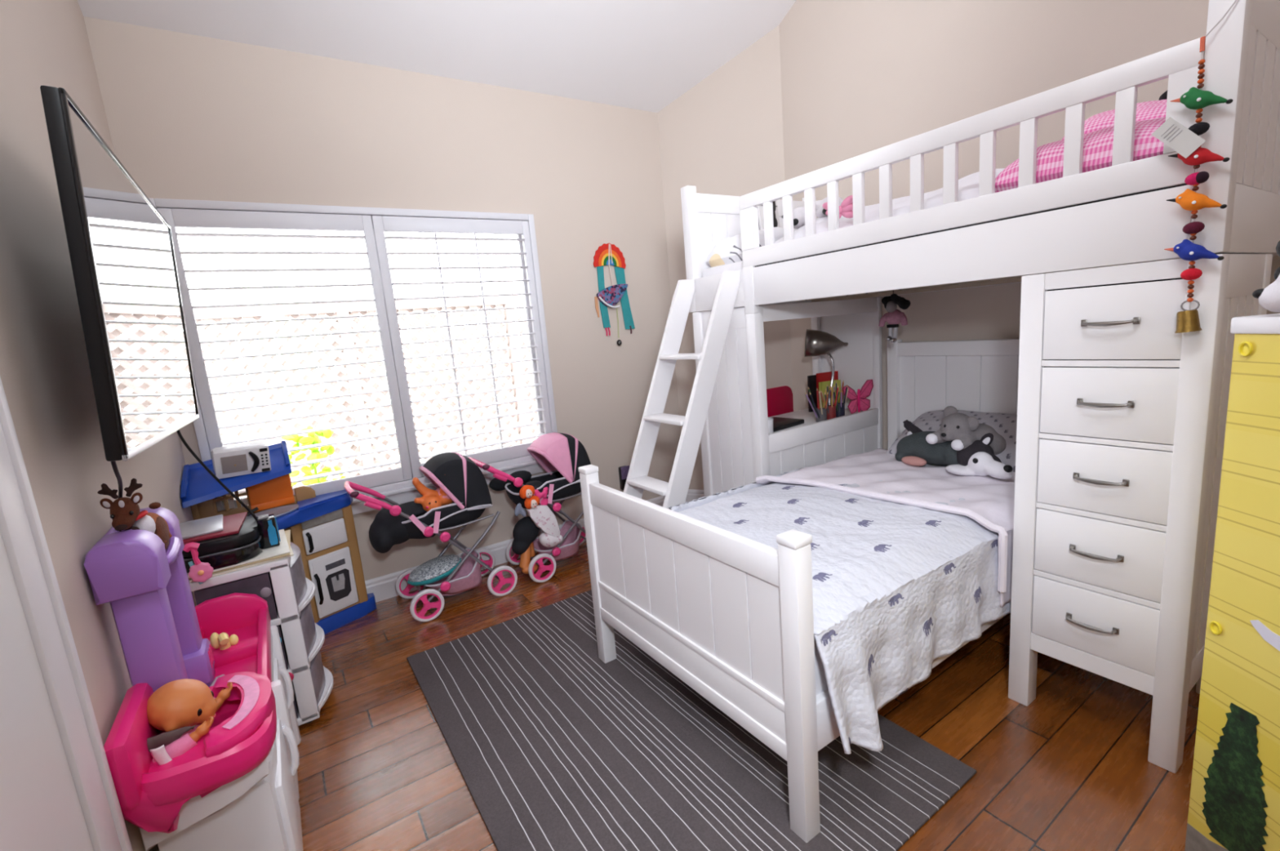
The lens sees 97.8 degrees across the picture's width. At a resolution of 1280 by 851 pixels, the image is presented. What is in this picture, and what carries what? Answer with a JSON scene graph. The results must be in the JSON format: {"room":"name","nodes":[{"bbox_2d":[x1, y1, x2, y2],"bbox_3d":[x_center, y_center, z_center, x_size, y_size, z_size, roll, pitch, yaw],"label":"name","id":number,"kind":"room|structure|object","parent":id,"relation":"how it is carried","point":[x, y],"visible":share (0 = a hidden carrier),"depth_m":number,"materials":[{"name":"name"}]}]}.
{"room":"bedroom","nodes":[
{"label":"bedroom","id":0,"kind":"room"},
{"bbox_2d":[0,0,196,850],"bbox_3d":[-0.938,-0.626,0.444,0.100,3.974,4.700,-11,12,-32],"label":"wall","id":1,"kind":"structure","parent":0,"point":[46,377],"depth_m":1.26,"materials":[{"name":"paint"}]},
{"bbox_2d":[0,531,93,850],"bbox_3d":[-0.706,0.338,0.485,0.012,2.030,0.925,-11,12,-32],"label":"door","id":2,"kind":"structure","parent":1,"relation":"in","point":[41,808],"depth_m":0.82,"materials":[{"name":"paint"}]},
{"bbox_2d":[0,377,133,850],"bbox_3d":[-0.702,0.283,0.475,0.027,2.140,1.155,-11,12,-32],"label":"trim","id":3,"kind":"structure","parent":1,"relation":"attached to","point":[21,530],"depth_m":0.93,"materials":[{"name":"wood"}]},
{"bbox_2d":[40,85,199,461],"bbox_3d":[-1.399,-0.311,1.518,0.182,0.707,1.170,-11,12,-32],"label":"television","id":4,"kind":"object","parent":1,"relation":"attached to","point":[121,247],"visible":1,"depth_m":1.22,"materials":[{"name":"black plastic"}]},
{"bbox_2d":[111,460,123,531],"bbox_3d":[-1.208,0.196,1.305,0.277,0.313,0.024,4,13,40],"label":"cable","id":5,"kind":"object","parent":4,"relation":"hanging from","point":[113,464],"visible":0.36,"depth_m":1.27,"materials":[{"name":"black plastic"}]},
{"bbox_2d":[176,429,257,519],"bbox_3d":[-1.502,0.186,2.000,0.020,0.437,0.194,2,12,34],"label":"cable","id":6,"kind":"object","parent":4,"relation":"hanging from","point":[179,433],"visible":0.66,"depth_m":1.98,"materials":[{"name":"black plastic"}]},
{"bbox_2d":[83,16,680,580],"bbox_3d":[-1.006,-0.523,3.313,3.030,2.806,0.100,-11,12,-32],"label":"wall","id":7,"kind":"structure","parent":0,"point":[189,117],"depth_m":3.12,"materials":[{"name":"paint"}]},
{"bbox_2d":[149,198,557,514],"bbox_3d":[-1.354,-0.356,3.064,1.870,1.580,0.158,-11,12,-32],"label":"window","id":8,"kind":"structure","parent":7,"relation":"in","point":[396,484],"depth_m":2.98,"materials":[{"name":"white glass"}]},
{"bbox_2d":[364,495,685,602],"bbox_3d":[-0.841,0.790,3.506,2.880,0.134,0.016,-11,12,-32],"label":"baseboard","id":9,"kind":"structure","parent":7,"relation":"attached to","point":[383,587],"depth_m":3.17,"materials":[{"name":"wood"}]},
{"bbox_2d":[593,243,635,345],"bbox_3d":[-0.169,-0.874,3.744,0.296,0.674,0.036,-11,12,-32],"label":"wall hanging","id":10,"kind":"object","parent":7,"relation":"attached to","point":[608,254],"depth_m":3.73,"materials":[{"name":"multicoloured fabric"}]},
{"bbox_2d":[617,339,622,345],"bbox_3d":[-0.141,-0.565,3.811,0.040,0.039,0.006,-11,12,-32],"label":"pendant","id":11,"kind":"object","parent":10,"relation":"attached to","point":[619,342],"depth_m":3.81,"materials":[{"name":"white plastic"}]},
{"bbox_2d":[618,465,629,489],"bbox_3d":[-0.108,0.366,3.928,0.072,0.170,0.050,-11,12,-32],"label":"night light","id":12,"kind":"object","parent":7,"relation":"attached to","point":[623,470],"visible":0.74,"depth_m":3.90,"materials":[{"name":"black plastic"}]},
{"bbox_2d":[77,0,795,112],"bbox_3d":[0.378,-2.311,1.129,3.565,1.319,4.900,-11,12,-32],"label":"ceiling","id":13,"kind":"structure","parent":0,"point":[641,55],"depth_m":2.98,"materials":[{"name":"paint"}]},
{"bbox_2d":[657,25,792,489],"bbox_3d":[0.625,-0.942,3.927,0.827,3.146,0.100,-1,11,21],"label":"wall","id":14,"kind":"structure","parent":0,"point":[723,135],"depth_m":3.73,"materials":[{"name":"paint"}]},
{"bbox_2d":[685,488,704,502],"bbox_3d":[0.731,0.548,4.131,0.827,0.134,0.016,-1,11,21],"label":"baseboard","id":15,"kind":"structure","parent":14,"relation":"attached to","point":[692,494],"depth_m":4.24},
{"bbox_2d":[297,539,1199,850],"bbox_3d":[0.722,1.070,1.755,3.700,0.080,4.900,-11,12,-32],"label":"floor","id":16,"kind":"structure","parent":0,"point":[1068,769],"depth_m":1.80,"materials":[{"name":"brown wood"}]},
{"bbox_2d":[83,506,303,850],"bbox_3d":[-1.137,0.710,1.518,0.276,1.018,0.970,-11,12,-32],"label":"doll nursery centre","id":17,"kind":"object","parent":16,"relation":"on","point":[237,788],"visible":0.83,"depth_m":1.24,"materials":[{"name":"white plastic"}]},
{"bbox_2d":[97,478,172,549],"bbox_3d":[-1.199,0.216,1.349,0.076,0.198,0.210,-7,10,-13],"label":"reindeer","id":18,"kind":"object","parent":17,"relation":"on","point":[126,513],"visible":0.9,"depth_m":1.29},
{"bbox_2d":[102,526,180,565],"bbox_3d":[-1.220,0.295,1.378,0.124,0.105,0.206,-11,12,-32],"label":"shelf","id":19,"kind":"object","parent":17,"relation":"attached to","point":[172,551],"depth_m":1.39,"materials":[{"name":"purple plastic"}]},
{"bbox_2d":[146,678,232,764],"bbox_3d":[-0.988,0.667,1.229,0.156,0.206,0.188,-11,12,-32],"label":"baby doll","id":20,"kind":"object","parent":17,"relation":"on","point":[184,709],"visible":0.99,"depth_m":1.19,"materials":[{"name":"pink plastic"}]},
{"bbox_2d":[209,631,238,649],"bbox_3d":[-1.253,0.650,1.681,0.068,0.065,0.081,-11,12,-32],"label":"tap","id":21,"kind":"object","parent":17,"relation":"on","point":[221,641],"depth_m":1.69,"materials":[{"name":"beige plastic"}]},
{"bbox_2d":[195,592,271,681],"bbox_3d":[-1.217,0.680,1.621,0.232,0.145,0.705,-11,12,-32],"label":"bathtub","id":22,"kind":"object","parent":17,"relation":"on","point":[245,615],"depth_m":1.85,"materials":[{"name":"pink plastic"}]},
{"bbox_2d":[203,671,274,757],"bbox_3d":[-0.910,0.637,1.275,0.123,0.036,0.310,-11,12,-32],"label":"tray","id":23,"kind":"object","parent":17,"relation":"on","point":[237,735],"depth_m":1.21,"materials":[{"name":"pink plastic"}]},
{"bbox_2d":[188,542,333,725],"bbox_3d":[-1.454,0.806,2.167,0.383,0.662,0.405,-11,12,-32],"label":"storage shelf","id":24,"kind":"object","parent":16,"relation":"on","point":[288,593],"visible":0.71,"depth_m":2.05,"materials":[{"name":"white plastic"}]},
{"bbox_2d":[182,542,213,583],"bbox_3d":[-1.450,0.451,1.835,0.067,0.147,0.027,-11,12,-32],"label":"rattle","id":25,"kind":"object","parent":24,"relation":"on","point":[200,571],"visible":0.99,"depth_m":1.83,"materials":[{"name":"pink plastic"}]},
{"bbox_2d":[188,561,213,582],"bbox_3d":[-1.447,0.483,1.841,0.066,0.069,0.017,-11,12,-32],"label":"flower","id":26,"kind":"object","parent":25,"relation":"on","point":[200,571],"depth_m":1.83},
{"bbox_2d":[197,569,204,575],"bbox_3d":[-1.443,0.483,1.835,0.018,0.018,0.012,-11,12,-32],"label":"flower","id":27,"kind":"object","parent":25,"relation":"on","point":[200,572],"depth_m":1.83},
{"bbox_2d":[189,546,293,582],"bbox_3d":[-1.482,0.481,2.083,0.300,0.008,0.340,-12,12,-35],"label":"magazine","id":28,"kind":"object","parent":24,"relation":"on","point":[291,553],"visible":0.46,"depth_m":1.95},
{"bbox_2d":[188,529,290,578],"bbox_3d":[-1.479,0.472,2.084,0.312,0.006,0.350,-11,12,-32],"label":"magazine","id":29,"kind":"object","parent":28,"relation":"on","point":[287,532],"visible":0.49,"depth_m":1.99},
{"bbox_2d":[186,528,290,577],"bbox_3d":[-1.488,0.468,2.078,0.312,0.005,0.350,-11,12,-32],"label":"magazine","id":30,"kind":"object","parent":29,"relation":"on","point":[283,548],"visible":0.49,"depth_m":2.02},
{"bbox_2d":[182,506,262,572],"bbox_3d":[-1.528,0.415,2.037,0.245,0.118,0.327,-11,12,-32],"label":"printer","id":31,"kind":"object","parent":30,"relation":"on","point":[227,550],"visible":0.54,"depth_m":1.93,"materials":[{"name":"black plastic"}]},
{"bbox_2d":[182,511,247,543],"bbox_3d":[-1.552,0.371,2.024,0.190,0.010,0.270,-10,11,-28],"label":"folder","id":32,"kind":"object","parent":31,"relation":"on","point":[233,523],"visible":0.49,"depth_m":1.98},
{"bbox_2d":[179,514,222,539],"bbox_3d":[-1.583,0.365,2.014,0.130,0.010,0.230,-12,12,-35],"label":"tablet","id":33,"kind":"object","parent":32,"relation":"on","point":[204,526],"visible":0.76,"depth_m":2.00,"materials":[{"name":"silver metal"}]},
{"bbox_2d":[256,513,280,548],"bbox_3d":[-1.392,0.394,2.094,0.060,0.118,0.066,-11,12,-32],"label":"box","id":34,"kind":"object","parent":30,"relation":"on","point":[267,524],"visible":0.99,"depth_m":2.07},
{"bbox_2d":[267,515,280,545],"bbox_3d":[-1.365,0.393,2.093,0.023,0.095,0.057,-5,10,1],"label":"bottle","id":35,"kind":"object","parent":34,"relation":"on","point":[273,536],"depth_m":2.08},
{"bbox_2d":[288,671,293,681],"bbox_3d":[-1.278,0.917,2.023,0.044,0.065,0.024,-11,12,-32],"label":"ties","id":36,"kind":"object","parent":24,"relation":"hanging from","point":[291,675],"visible":0.2,"depth_m":2.02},
{"bbox_2d":[180,440,376,634],"bbox_3d":[-1.661,0.581,2.644,0.665,0.975,0.433,-11,12,-32],"label":"toy kitchen","id":37,"kind":"object","parent":16,"relation":"on","point":[322,526],"visible":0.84,"depth_m":2.74,"materials":[{"name":"plastic"}]},
{"bbox_2d":[210,441,271,478],"bbox_3d":[-1.798,0.154,2.520,0.209,0.139,0.129,-13,13,-40],"label":"microwave","id":38,"kind":"object","parent":37,"relation":"on","point":[233,460],"visible":1,"depth_m":2.48,"materials":[{"name":"white plastic"}]},
{"bbox_2d":[248,488,352,529],"bbox_3d":[-1.673,0.437,2.618,0.625,0.069,0.429,-11,12,-32],"label":"countertop","id":39,"kind":"structure","parent":37,"relation":"on","point":[323,504],"depth_m":2.74,"materials":[{"name":"blue plastic"}]},
{"bbox_2d":[343,452,517,622],"bbox_3d":[-1.104,0.565,2.973,0.736,0.800,0.364,-11,12,-32],"label":"stroller","id":40,"kind":"object","parent":16,"relation":"on","point":[458,476],"visible":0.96,"depth_m":2.90,"materials":[{"name":"fabric"}]},
{"bbox_2d":[412,476,453,511],"bbox_3d":[-1.053,0.336,2.894,0.134,0.210,0.222,2,12,34],"label":"stuffed animal","id":41,"kind":"object","parent":40,"relation":"in","point":[430,499],"visible":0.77,"depth_m":2.85,"materials":[{"name":"orange fabric"}]},
{"bbox_2d":[407,554,461,586],"bbox_3d":[-1.097,0.772,2.991,0.288,0.101,0.218,-11,12,-32],"label":"pillow","id":42,"kind":"object","parent":40,"relation":"in","point":[431,571],"visible":0.94,"depth_m":2.93,"materials":[{"name":"grey fabric"}]},
{"bbox_2d":[423,546,481,595],"bbox_3d":[-1.031,0.809,3.041,0.319,0.173,0.259,-11,12,-32],"label":"basket","id":43,"kind":"object","parent":40,"relation":"on","point":[467,575],"depth_m":3.00,"materials":[{"name":"pink fabric"}]},
{"bbox_2d":[418,452,493,510],"bbox_3d":[-0.997,0.299,3.016,0.320,0.311,0.299,-11,12,-32],"label":"hood","id":44,"kind":"object","parent":40,"relation":"attached to","point":[458,476],"depth_m":2.91,"materials":[{"name":"black fabric"}]},
{"bbox_2d":[468,431,591,582],"bbox_3d":[-0.582,0.461,3.314,0.736,0.800,0.370,-11,12,-32],"label":"stroller","id":45,"kind":"object","parent":16,"relation":"on","point":[561,455],"visible":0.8,"depth_m":3.25,"materials":[{"name":"fabric"}]},
{"bbox_2d":[514,502,526,516],"bbox_3d":[-0.656,0.465,3.057,0.063,0.082,0.028,-11,12,-32],"label":"toy","id":46,"kind":"object","parent":45,"relation":"hanging from","point":[519,509],"visible":1,"depth_m":3.05,"materials":[{"name":"grey fabric"}]},
{"bbox_2d":[511,515,539,573],"bbox_3d":[-0.644,0.677,3.182,0.169,0.314,0.126,-11,12,-32],"label":"doll","id":47,"kind":"object","parent":45,"relation":"hanging from","point":[525,531],"visible":0.88,"depth_m":3.14,"materials":[{"name":"black fabric"}]},
{"bbox_2d":[534,486,548,498],"bbox_3d":[-0.547,0.379,3.103,0.086,0.060,0.026,-11,12,-32],"label":"bow","id":48,"kind":"object","parent":45,"relation":"attached to","point":[544,494],"visible":0.98,"depth_m":3.10,"materials":[{"name":"pink fabric"}]},
{"bbox_2d":[526,504,559,537],"bbox_3d":[-0.539,0.546,3.134,0.180,0.220,0.030,-11,12,-32],"label":"cloth bag","id":49,"kind":"object","parent":45,"relation":"hanging from","point":[541,515],"visible":0.95,"depth_m":3.12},
{"bbox_2d":[524,494,539,508],"bbox_3d":[-0.594,0.421,3.075,0.086,0.067,0.068,-11,12,-32],"label":"doll","id":50,"kind":"object","parent":49,"relation":"on","point":[533,501],"visible":0.96,"depth_m":3.05,"materials":[{"name":"orange plastic"}]},
{"bbox_2d":[519,484,534,498],"bbox_3d":[-0.617,0.362,3.056,0.086,0.067,0.068,-11,12,-32],"label":"doll","id":51,"kind":"object","parent":50,"relation":"on","point":[526,491],"visible":1,"depth_m":3.04,"materials":[{"name":"orange plastic"}]},
{"bbox_2d":[538,531,563,546],"bbox_3d":[-0.509,0.646,3.190,0.135,0.094,0.095,-11,12,-32],"label":"blanket","id":52,"kind":"object","parent":45,"relation":"on","point":[547,540],"visible":0.82,"depth_m":3.15,"materials":[{"name":"fabric"}]},
{"bbox_2d":[533,519,582,560],"bbox_3d":[-0.507,0.706,3.379,0.319,0.173,0.259,-11,12,-32],"label":"basket","id":53,"kind":"object","parent":45,"relation":"on","point":[569,546],"depth_m":3.36,"materials":[{"name":"pink fabric"}]},
{"bbox_2d":[527,431,591,483],"bbox_3d":[-0.480,0.186,3.349,0.331,0.289,0.299,-11,12,-32],"label":"hood","id":54,"kind":"object","parent":45,"relation":"attached to","point":[561,455],"depth_m":3.25,"materials":[{"name":"pink fabric"}]},
{"bbox_2d":[406,589,976,850],"bbox_3d":[-0.027,1.032,2.076,1.233,0.010,1.840,-11,12,-32],"label":"rug","id":55,"kind":"object","parent":16,"relation":"on","point":[555,745],"visible":0.68,"depth_m":1.77,"materials":[{"name":"fabric"}]},
{"bbox_2d":[766,385,793,417],"bbox_3d":[0.933,0.241,3.470,0.420,0.931,0.384,-11,12,-32],"label":"chair","id":56,"kind":"object","parent":16,"relation":"on","point":[780,399],"visible":0.12,"depth_m":3.57,"materials":[{"name":"plastic"}]},
{"bbox_2d":[692,297,882,496],"bbox_3d":[0.887,0.033,3.218,1.010,1.430,0.463,-11,12,-32],"label":"desk","id":57,"kind":"object","parent":16,"relation":"on","point":[737,447],"visible":0.59,"depth_m":2.99,"materials":[{"name":"white paint"}]},
{"bbox_2d":[767,417,773,434],"bbox_3d":[0.662,0.005,2.902,0.111,0.085,0.082,-11,12,-32],"label":"mug","id":58,"kind":"object","parent":57,"relation":"on","point":[770,419],"visible":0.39,"depth_m":2.86,"materials":[{"name":"white ceramic"}]},
{"bbox_2d":[771,416,804,431],"bbox_3d":[0.737,-0.006,3.102,0.300,0.024,0.210,-13,13,-38],"label":"laptop","id":59,"kind":"object","parent":57,"relation":"on","point":[779,423],"visible":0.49,"depth_m":3.06,"materials":[{"name":"black plastic"}]},
{"bbox_2d":[807,374,817,412],"bbox_3d":[1.121,-0.206,3.482,0.170,0.225,0.016,-9,10,-21],"label":"book","id":60,"kind":"object","parent":57,"relation":"on","point":[811,380],"visible":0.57,"depth_m":3.45,"materials":[{"name":"paper"}]},
{"bbox_2d":[815,407,826,422],"bbox_3d":[1.012,-0.057,3.118,0.059,0.075,0.060,-11,12,-32],"label":"pen cup","id":61,"kind":"object","parent":57,"relation":"on","point":[823,416],"visible":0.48,"depth_m":3.09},
{"bbox_2d":[804,391,817,417],"bbox_3d":[0.951,-0.103,3.083,0.101,0.175,0.008,-10,11,-27],"label":"pencil","id":62,"kind":"object","parent":61,"relation":"in","point":[811,406],"visible":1,"depth_m":3.08,"materials":[{"name":"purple wood"}]},
{"bbox_2d":[809,392,819,417],"bbox_3d":[0.963,-0.102,3.066,0.100,0.177,0.008,-13,12,-38],"label":"pencil","id":63,"kind":"object","parent":61,"relation":"in","point":[810,393],"visible":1,"depth_m":3.06,"materials":[{"name":"brown wood"}]},
{"bbox_2d":[816,388,819,408],"bbox_3d":[1.002,-0.120,3.133,0.008,0.180,0.030,-7,10,-11],"label":"pencil","id":64,"kind":"object","parent":61,"relation":"in","point":[816,388],"visible":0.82,"depth_m":3.13,"materials":[{"name":"brown wood"}]},
{"bbox_2d":[818,390,822,413],"bbox_3d":[0.996,-0.108,3.070,0.008,0.181,0.062,2,12,34],"label":"pencil","id":65,"kind":"object","parent":61,"relation":"in","point":[819,390],"visible":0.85,"depth_m":3.06,"materials":[{"name":"brown wood"}]},
{"bbox_2d":[826,387,831,408],"bbox_3d":[1.046,-0.120,3.121,0.059,0.178,0.008,-9,11,-23],"label":"pencil","id":66,"kind":"object","parent":61,"relation":"in","point":[830,388],"visible":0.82,"depth_m":3.12,"materials":[{"name":"brown wood"}]},
{"bbox_2d":[804,328,848,404],"bbox_3d":[1.095,-0.329,3.368,0.259,0.510,0.210,3,13,40],"label":"desk lamp","id":67,"kind":"object","parent":57,"relation":"on","point":[817,343],"visible":0.85,"depth_m":3.32,"materials":[{"name":"silver metal"}]},
{"bbox_2d":[816,370,838,408],"bbox_3d":[1.173,-0.215,3.479,0.165,0.235,0.018,-9,10,-21],"label":"book","id":68,"kind":"object","parent":57,"relation":"on","point":[823,376],"visible":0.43,"depth_m":3.45,"materials":[{"name":"paper"}]},
{"bbox_2d":[818,379,840,407],"bbox_3d":[1.168,-0.181,3.431,0.150,0.185,0.020,-9,10,-21],"label":"book","id":69,"kind":"object","parent":57,"relation":"on","point":[822,385],"visible":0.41,"depth_m":3.41,"materials":[{"name":"paper"}]},
{"bbox_2d":[826,404,835,419],"bbox_3d":[1.080,-0.074,3.167,0.059,0.080,0.060,-11,12,-32],"label":"pen cup","id":70,"kind":"object","parent":57,"relation":"on","point":[832,414],"visible":0.55,"depth_m":3.14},
{"bbox_2d":[834,386,838,405],"bbox_3d":[1.102,-0.133,3.144,0.036,0.186,0.008,-3,10,13],"label":"pencil","id":71,"kind":"object","parent":70,"relation":"in","point":[837,386],"visible":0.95,"depth_m":3.13,"materials":[{"name":"brown wood"}]},
{"bbox_2d":[835,402,844,417],"bbox_3d":[1.147,-0.087,3.217,0.059,0.078,0.060,-11,12,-32],"label":"pen cup","id":72,"kind":"object","parent":57,"relation":"on","point":[841,411],"visible":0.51,"depth_m":3.19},
{"bbox_2d":[843,384,847,403],"bbox_3d":[1.170,-0.144,3.195,0.036,0.178,0.008,-3,10,13],"label":"pencil","id":73,"kind":"object","parent":72,"relation":"in","point":[846,384],"visible":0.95,"depth_m":3.19,"materials":[{"name":"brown wood"}]},
{"bbox_2d":[842,378,873,413],"bbox_3d":[1.278,-0.165,3.264,0.213,0.190,0.020,-8,10,-16],"label":"butterfly","id":74,"kind":"object","parent":57,"relation":"on","point":[860,400],"visible":0.97,"depth_m":3.27,"materials":[{"name":"pink fabric"}]},
{"bbox_2d":[680,0,1279,314],"bbox_3d":[1.218,-0.975,2.396,1.013,0.845,2.054,-11,12,-32],"label":"bed","id":75,"kind":"object","parent":57,"relation":"on","point":[1119,214],"visible":0.88,"depth_m":1.63,"materials":[{"name":"white paint"}]},
{"bbox_2d":[623,271,740,508],"bbox_3d":[0.122,0.093,2.747,0.774,1.600,0.371,-11,12,-32],"label":"ladder","id":76,"kind":"object","parent":75,"relation":"attached to","point":[675,491],"visible":0.72,"depth_m":2.65,"materials":[{"name":"white paint"}]},
{"bbox_2d":[702,260,742,276],"bbox_3d":[1.240,-0.726,2.441,0.920,0.183,1.921,-11,12,-32],"label":"mattress","id":77,"kind":"object","parent":75,"relation":"on","point":[735,266],"visible":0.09,"depth_m":2.84,"materials":[{"name":"white fabric"}]},
{"bbox_2d":[706,226,783,266],"bbox_3d":[0.620,-0.933,3.000,0.456,0.234,0.300,-11,12,-32],"label":"pillow","id":78,"kind":"object","parent":77,"relation":"on","point":[727,251],"visible":0.24,"depth_m":2.88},
{"bbox_2d":[757,200,780,230],"bbox_3d":[0.720,-1.187,3.141,0.150,0.190,0.045,-11,12,-32],"label":"plush toy","id":79,"kind":"object","parent":78,"relation":"on","point":[760,208],"visible":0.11,"depth_m":3.15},
{"bbox_2d":[773,168,1004,243],"bbox_3d":[1.216,-0.920,2.409,0.900,0.199,1.220,-11,12,-32],"label":"duvet","id":80,"kind":"object","parent":77,"relation":"on","point":[968,185],"visible":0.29,"depth_m":2.21,"materials":[{"name":"fabric"}]},
{"bbox_2d":[782,206,804,229],"bbox_3d":[0.790,-1.037,2.798,0.144,0.108,0.156,-8,10,-16],"label":"plush toy","id":81,"kind":"object","parent":80,"relation":"on","point":[798,212],"visible":0.42,"depth_m":2.74,"materials":[{"name":"white fabric"}]},
{"bbox_2d":[815,196,843,217],"bbox_3d":[0.862,-1.005,2.576,0.133,0.097,0.148,-11,12,-32],"label":"plush toy","id":82,"kind":"object","parent":80,"relation":"on","point":[820,211],"visible":0.24,"depth_m":2.56,"materials":[{"name":"white fabric"}]},
{"bbox_2d":[822,195,853,218],"bbox_3d":[0.842,-0.907,2.348,0.052,0.084,0.156,-11,12,-32],"label":"bow","id":83,"kind":"object","parent":80,"relation":"on","point":[846,208],"visible":0.62,"depth_m":2.31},
{"bbox_2d":[995,116,1165,192],"bbox_3d":[1.433,-0.798,1.710,0.478,0.228,0.470,-11,12,-32],"label":"pillow","id":84,"kind":"object","parent":77,"relation":"on","point":[1097,144],"visible":0.24,"depth_m":1.57,"materials":[{"name":"fabric"}]},
{"bbox_2d":[1061,99,1166,140],"bbox_3d":[1.540,-0.910,1.697,0.398,0.199,0.356,-12,12,-37],"label":"pillow","id":85,"kind":"object","parent":84,"relation":"on","point":[1148,110],"visible":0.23,"depth_m":1.64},
{"bbox_2d":[1158,90,1167,100],"bbox_3d":[1.654,-1.012,1.676,0.096,0.096,0.134,-11,12,-32],"label":"plush toy","id":86,"kind":"object","parent":85,"relation":"on","point":[1164,96],"visible":0.04,"depth_m":1.70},
{"bbox_2d":[878,289,911,342],"bbox_3d":[1.280,-0.548,2.811,0.086,0.259,0.164,-11,12,-32],"label":"doll","id":87,"kind":"object","parent":75,"relation":"hanging from","point":[894,317],"visible":1,"depth_m":2.79,"materials":[{"name":"pink fabric"}]},
{"bbox_2d":[1151,0,1236,333],"bbox_3d":[1.327,-0.614,1.347,0.050,0.774,0.144,-11,12,-32],"label":"garland","id":88,"kind":"object","parent":75,"relation":"hanging from","point":[1186,142],"visible":1,"depth_m":1.34,"materials":[{"name":"fabric"}]},
{"bbox_2d":[1160,124,1182,142],"bbox_3d":[1.283,-0.705,1.348,0.001,0.039,0.039,-11,12,-32],"label":"print","id":89,"kind":"object","parent":88,"relation":"attached to","point":[1169,132],"depth_m":1.35},
{"bbox_2d":[577,338,1019,842],"bbox_3d":[0.903,0.304,2.352,1.990,1.190,1.112,-11,12,-32],"label":"bed","id":90,"kind":"object","parent":16,"relation":"on","point":[729,614],"visible":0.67,"depth_m":1.73,"materials":[{"name":"white paint"}]},
{"bbox_2d":[813,637,827,694],"bbox_3d":[0.952,0.451,2.321,1.850,0.265,0.902,-11,12,-32],"label":"mattress","id":91,"kind":"object","parent":90,"relation":"on","point":[821,685],"visible":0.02,"depth_m":1.48,"materials":[{"name":"white fabric"}]},
{"bbox_2d":[668,467,1011,754],"bbox_3d":[0.660,0.524,2.090,1.108,0.416,1.080,-11,12,-32],"label":"quilt","id":92,"kind":"object","parent":91,"relation":"on","point":[898,588],"visible":0.59,"depth_m":1.73,"materials":[{"name":"fabric"}]},
{"bbox_2d":[755,448,1015,607],"bbox_3d":[1.173,0.362,2.427,0.847,0.334,1.013,-11,12,-32],"label":"blanket","id":93,"kind":"object","parent":92,"relation":"on","point":[989,500],"visible":0.61,"depth_m":2.27,"materials":[{"name":"fabric"}]},
{"bbox_2d":[886,409,1017,471],"bbox_3d":[1.584,0.076,2.639,0.378,0.247,0.700,-11,12,-32],"label":"pillow","id":94,"kind":"object","parent":93,"relation":"on","point":[1005,424],"visible":0.24,"depth_m":2.60,"materials":[{"name":"fabric"}]},
{"bbox_2d":[895,419,1013,479],"bbox_3d":[1.391,0.101,2.487,0.214,0.191,0.542,-11,12,-32],"label":"plush dog","id":95,"kind":"object","parent":93,"relation":"on","point":[979,458],"visible":0.91,"depth_m":2.42},
{"bbox_2d":[925,405,1005,454],"bbox_3d":[1.424,0.024,2.445,0.296,0.218,0.174,-5,10,-2],"label":"teddy bear","id":96,"kind":"object","parent":95,"relation":"on","point":[963,429],"visible":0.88,"depth_m":2.39},
{"bbox_2d":[1008,253,1272,773],"bbox_3d":[1.553,0.226,1.782,0.580,1.430,0.435,-11,12,-32],"label":"tower","id":97,"kind":"object","parent":16,"relation":"on","point":[1122,415],"visible":0.96,"depth_m":1.59,"materials":[{"name":"white paint"}]},
{"bbox_2d":[1184,313,1279,850],"bbox_3d":[1.355,0.466,0.882,0.311,1.294,0.628,-5,10,0],"label":"cabinet","id":98,"kind":"object","parent":16,"relation":"on","point":[1234,799],"visible":1,"depth_m":1.10,"materials":[{"name":"yellow"}]},
{"bbox_2d":[1184,822,1228,850],"bbox_3d":[1.250,0.987,1.132,0.001,0.201,0.298,-5,10,0],"label":"print","id":99,"kind":"object","parent":98,"relation":"attached to","point":[1199,836],"depth_m":1.23},
{"bbox_2d":[1202,702,1268,850],"bbox_3d":[1.228,0.733,1.149,0.002,0.334,0.128,-5,10,0],"label":"print","id":100,"kind":"object","parent":98,"relation":"on","point":[1235,735],"depth_m":1.15},
{"bbox_2d":[1249,619,1279,650],"bbox_3d":[1.200,0.402,1.066,0.002,0.044,0.068,-5,10,0],"label":"print","id":101,"kind":"object","parent":98,"relation":"attached to","point":[1264,634],"depth_m":1.07},
{"bbox_2d":[1252,240,1279,311],"bbox_3d":[1.206,-0.266,0.914,0.160,0.151,0.272,-11,12,-32],"label":"plush panda","id":102,"kind":"object","parent":98,"relation":"on","point":[1268,297],"visible":1,"depth_m":1.01,"materials":[{"name":"white fabric"}]},
{"bbox_2d":[778,0,1279,449],"bbox_3d":[2.118,-1.160,2.025,0.100,3.974,4.030,-11,12,-32],"label":"wall","id":103,"kind":"structure","parent":0,"point":[859,77],"depth_m":2.80,"materials":[{"name":"paint"}]},
{"label":"outside","id":104,"kind":"structure","parent":0,"visible":0},
{"bbox_2d":[227,400,539,497],"bbox_3d":[-3.722,0.595,7.078,12.000,0.180,8.880,-11,12,-32],"label":"ground","id":105,"kind":"structure","parent":104,"point":[415,420],"depth_m":8.65,"materials":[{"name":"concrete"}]},
{"bbox_2d":[281,425,346,486],"bbox_3d":[-2.325,0.453,4.033,0.399,0.904,0.262,-11,12,-32],"label":"shrub","id":106,"kind":"object","parent":105,"relation":"on","point":[312,438],"visible":0.48,"depth_m":3.98,"materials":[{"name":"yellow plant"}]},
{"bbox_2d":[193,290,539,498],"bbox_3d":[-2.500,-0.184,4.952,6.090,1.870,0.100,-11,12,-32],"label":"window blinds","id":107,"kind":"object","parent":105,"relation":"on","point":[242,313],"visible":0.37,"depth_m":4.94,"materials":[{"name":"plastic"}]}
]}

